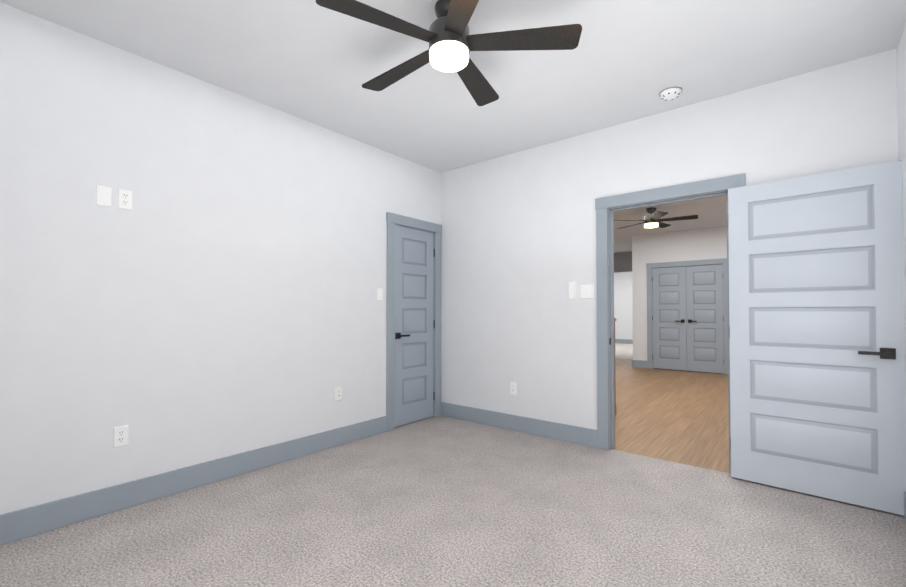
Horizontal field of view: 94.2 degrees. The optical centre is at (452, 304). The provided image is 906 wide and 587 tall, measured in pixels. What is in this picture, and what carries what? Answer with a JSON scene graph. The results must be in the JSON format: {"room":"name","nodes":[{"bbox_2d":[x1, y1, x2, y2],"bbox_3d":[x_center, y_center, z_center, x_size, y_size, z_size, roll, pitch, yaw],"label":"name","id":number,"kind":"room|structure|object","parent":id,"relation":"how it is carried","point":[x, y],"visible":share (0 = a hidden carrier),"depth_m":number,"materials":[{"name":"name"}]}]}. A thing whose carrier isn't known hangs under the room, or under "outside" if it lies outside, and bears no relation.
{"room":"empty bedroom","nodes":[
{"label":"empty bedroom","id":0,"kind":"room"},
{"bbox_2d":[0,2,440,514],"bbox_3d":[-1.471,-0.145,3.220,0.120,2.740,4.320,-1,-1,39],"label":"wall","id":1,"kind":"structure","parent":0,"point":[211,295],"depth_m":2.69,"materials":[{"name":"paint"}]},
{"bbox_2d":[96,185,111,206],"bbox_3d":[-2.027,-0.627,2.445,0.010,0.118,0.072,-1,-1,39],"label":"switch plate","id":2,"kind":"object","parent":1,"relation":"attached to","point":[104,196],"visible":1,"depth_m":2.44,"materials":[{"name":"white plastic"}]},
{"bbox_2d":[113,425,127,447],"bbox_3d":[-1.967,0.784,2.494,0.012,0.118,0.072,-1,-1,39],"label":"electrical outlet","id":3,"kind":"object","parent":1,"relation":"attached to","point":[120,435],"visible":1,"depth_m":2.49,"materials":[{"name":"white plastic"}]},
{"bbox_2d":[117,189,131,210],"bbox_3d":[-1.963,-0.626,2.522,0.012,0.118,0.072,-1,-1,39],"label":"outlet","id":4,"kind":"object","parent":1,"relation":"attached to","point":[124,201],"visible":1,"depth_m":2.52,"materials":[{"name":"white plastic"}]},
{"bbox_2d":[0,416,386,544],"bbox_3d":[-1.668,1.145,2.851,0.016,0.150,3.230,-1,-1,39],"label":"baseboard","id":5,"kind":"structure","parent":1,"relation":"attached to","point":[16,525],"depth_m":2.65,"materials":[{"name":"grey wood"}]},
{"bbox_2d":[335,386,341,400],"bbox_3d":[-0.999,0.782,3.679,0.012,0.118,0.072,-1,-1,39],"label":"electrical outlet","id":6,"kind":"object","parent":1,"relation":"attached to","point":[338,393],"visible":1,"depth_m":3.67,"materials":[{"name":"white plastic"}]},
{"bbox_2d":[377,288,382,300],"bbox_3d":[-0.701,-0.092,4.056,0.015,0.118,0.072,-1,-1,39],"label":"light switch","id":7,"kind":"object","parent":1,"relation":"attached to","point":[379,294],"visible":1,"depth_m":4.05,"materials":[{"name":"white plastic"}]},
{"bbox_2d":[386,212,441,430],"bbox_3d":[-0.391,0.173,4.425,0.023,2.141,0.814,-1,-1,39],"label":"trim","id":8,"kind":"structure","parent":1,"relation":"attached to","point":[392,219],"depth_m":4.18,"materials":[{"name":"grey wood"}]},
{"bbox_2d":[395,225,434,426],"bbox_3d":[-0.414,0.220,4.449,0.139,2.025,0.606,-1,-1,39],"label":"closet door","id":9,"kind":"structure","parent":1,"relation":"in","point":[414,312],"depth_m":4.43,"materials":[{"name":"grey wood"}]},
{"bbox_2d":[0,415,905,586],"bbox_3d":[-0.365,1.250,2.237,4.610,0.080,4.230,-1,-1,39],"label":"floor carpet","id":10,"kind":"object","parent":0,"point":[441,501],"visible":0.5,"depth_m":2.26,"materials":[{"name":"grey carpet"}]},
{"bbox_2d":[0,0,905,252],"bbox_3d":[2.795,-1.498,7.492,6.310,0.100,16.300,-1,-1,39],"label":"ceiling","id":11,"kind":"structure","parent":0,"point":[314,62],"depth_m":2.60,"materials":[{"name":"paint"}]},
{"bbox_2d":[316,0,581,105],"bbox_3d":[-0.049,-1.385,2.201,1.238,0.291,1.285,-1,-1,39],"label":"fan","id":12,"kind":"object","parent":11,"relation":"hanging from","point":[453,43],"visible":1,"depth_m":2.11,"materials":[{"name":"black wood"}]},
{"bbox_2d":[613,207,697,228],"bbox_3d":[3.068,-1.319,6.458,1.198,0.291,1.192,-1,-1,39],"label":"ceiling fan","id":13,"kind":"object","parent":11,"relation":"hanging from","point":[651,220],"visible":1,"depth_m":6.36,"materials":[{"name":"black metal"}]},
{"bbox_2d":[659,87,681,100],"bbox_3d":[1.558,-1.498,3.014,0.147,0.040,0.147,-1,-1,39],"label":"smoke detector","id":14,"kind":"object","parent":11,"relation":"attached to","point":[670,93],"visible":1,"depth_m":2.98,"materials":[{"name":"white plastic"}]},
{"bbox_2d":[614,252,631,272],"bbox_3d":[4.157,-1.123,11.732,3.050,0.520,0.200,-1,-1,39],"label":"header beam","id":15,"kind":"structure","parent":0,"point":[622,261],"depth_m":11.28,"materials":[{"name":"grey paint"}]},
{"bbox_2d":[614,272,632,339],"bbox_3d":[6.703,0.034,14.736,3.170,2.740,0.100,-1,-1,39],"label":"wall","id":16,"kind":"structure","parent":0,"point":[623,312],"depth_m":15.14,"materials":[{"name":"paint"}]},
{"bbox_2d":[615,339,632,343],"bbox_3d":[6.612,1.329,14.715,3.030,0.150,0.016,-1,-1,39],"label":"baseboard","id":17,"kind":"structure","parent":16,"relation":"attached to","point":[628,341],"depth_m":15.09,"materials":[{"name":"grey wood"}]},
{"bbox_2d":[615,343,632,359],"bbox_3d":[6.305,1.396,11.746,6.310,0.084,5.200,-1,-1,39],"label":"floor","id":18,"kind":"structure","parent":0,"point":[623,350],"depth_m":12.08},
{"bbox_2d":[632,236,635,359],"bbox_3d":[5.828,-0.020,11.254,0.120,2.740,6.400,-1,-1,39],"label":"wall","id":19,"kind":"structure","parent":0,"point":[633,237],"depth_m":8.79,"materials":[{"name":"paint"}]},
{"bbox_2d":[441,49,897,429],"bbox_3d":[1.294,-0.138,3.673,3.590,2.740,0.120,-1,-1,39],"label":"wall","id":20,"kind":"structure","parent":0,"point":[518,244],"depth_m":3.78,"materials":[{"name":"paint"}]},
{"bbox_2d":[510,382,516,394],"bbox_3d":[0.593,0.830,4.146,0.072,0.118,0.012,-1,-1,39],"label":"electrical outlet","id":21,"kind":"object","parent":20,"relation":"attached to","point":[513,387],"visible":1,"depth_m":4.14,"materials":[{"name":"white plastic"}]},
{"bbox_2d":[441,402,596,447],"bbox_3d":[0.550,1.165,4.171,1.782,0.150,0.020,-1,-1,39],"label":"baseboard","id":22,"kind":"structure","parent":20,"relation":"attached to","point":[564,432],"depth_m":4.05,"materials":[{"name":"grey wood"}]},
{"bbox_2d":[569,282,575,298],"bbox_3d":[1.062,-0.121,3.767,0.062,0.155,0.028,-1,-1,39],"label":"switch","id":23,"kind":"object","parent":20,"relation":"attached to","point":[572,290],"visible":1,"depth_m":3.76,"materials":[{"name":"white plastic"}]},
{"bbox_2d":[580,285,592,298],"bbox_3d":[1.169,-0.107,3.688,0.118,0.122,0.015,-1,-1,39],"label":"light switch","id":24,"kind":"object","parent":20,"relation":"attached to","point":[586,291],"visible":1,"depth_m":3.69,"materials":[{"name":"white plastic"}]},
{"bbox_2d":[595,173,744,474],"bbox_3d":[1.692,0.157,3.344,1.067,2.141,0.166,-1,-1,39],"label":"door frame","id":25,"kind":"structure","parent":20,"relation":"attached to","point":[603,205],"depth_m":3.57,"materials":[{"name":"grey wood"}]},
{"bbox_2d":[728,160,905,515],"bbox_3d":[2.268,0.193,2.696,0.856,2.025,0.139,-1,-1,42],"label":"door","id":26,"kind":"structure","parent":20,"relation":"in","point":[817,343],"depth_m":2.64,"materials":[{"name":"grey wood"}]},
{"bbox_2d":[613,359,728,472],"bbox_3d":[2.488,1.325,7.072,6.310,0.080,6.870,-1,-1,39],"label":"floor","id":27,"kind":"structure","parent":0,"point":[679,416],"depth_m":4.72,"materials":[{"name":"brown wood"}]},
{"bbox_2d":[614,317,615,415],"bbox_3d":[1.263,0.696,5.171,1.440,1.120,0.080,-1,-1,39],"label":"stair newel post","id":28,"kind":"object","parent":27,"relation":"on","point":[614,367],"visible":0.06,"depth_m":4.72,"materials":[{"name":"brown wood"}]},
{"bbox_2d":[636,226,726,360],"bbox_3d":[5.104,-0.074,7.792,3.140,2.740,0.120,-1,-1,39],"label":"wall","id":29,"kind":"structure","parent":0,"point":[697,244],"depth_m":8.43,"materials":[{"name":"paint"}]},
{"bbox_2d":[632,360,646,367],"bbox_3d":[3.868,1.236,8.693,0.280,0.150,0.016,-1,-1,39],"label":"baseboard","id":30,"kind":"structure","parent":29,"relation":"attached to","point":[640,363],"depth_m":8.70,"materials":[{"name":"grey wood"}]},
{"bbox_2d":[652,266,686,370],"bbox_3d":[4.306,0.281,8.389,0.618,2.025,0.139,-1,-1,39],"label":"hall door","id":31,"kind":"structure","parent":29,"relation":"in","point":[669,318],"depth_m":8.37,"materials":[{"name":"grey wood"}]},
{"bbox_2d":[646,258,727,374],"bbox_3d":[4.559,0.232,8.211,1.434,2.141,0.133,-1,-1,39],"label":"door frame","id":32,"kind":"structure","parent":29,"relation":"attached to","point":[650,266],"depth_m":8.28,"materials":[{"name":"grey wood"}]},
{"bbox_2d":[686,264,723,373],"bbox_3d":[4.785,0.275,7.998,0.618,2.025,0.139,-1,-1,39],"label":"hall door","id":33,"kind":"structure","parent":29,"relation":"in","point":[705,318],"depth_m":7.98,"materials":[{"name":"grey wood"}]},
{"bbox_2d":[896,24,905,363],"bbox_3d":[1.425,-0.182,0.855,0.180,2.740,4.320,-1,-1,39],"label":"wall","id":34,"kind":"structure","parent":0,"point":[901,78],"depth_m":2.39,"materials":[{"name":"paint"}]},
{"bbox_2d":[904,491,905,519],"bbox_3d":[1.350,1.114,0.897,0.016,0.150,4.080,-1,-1,39],"label":"baseboard","id":35,"kind":"structure","parent":34,"relation":"attached to","point":[904,491],"depth_m":2.37,"materials":[{"name":"grey wood"}]}
]}

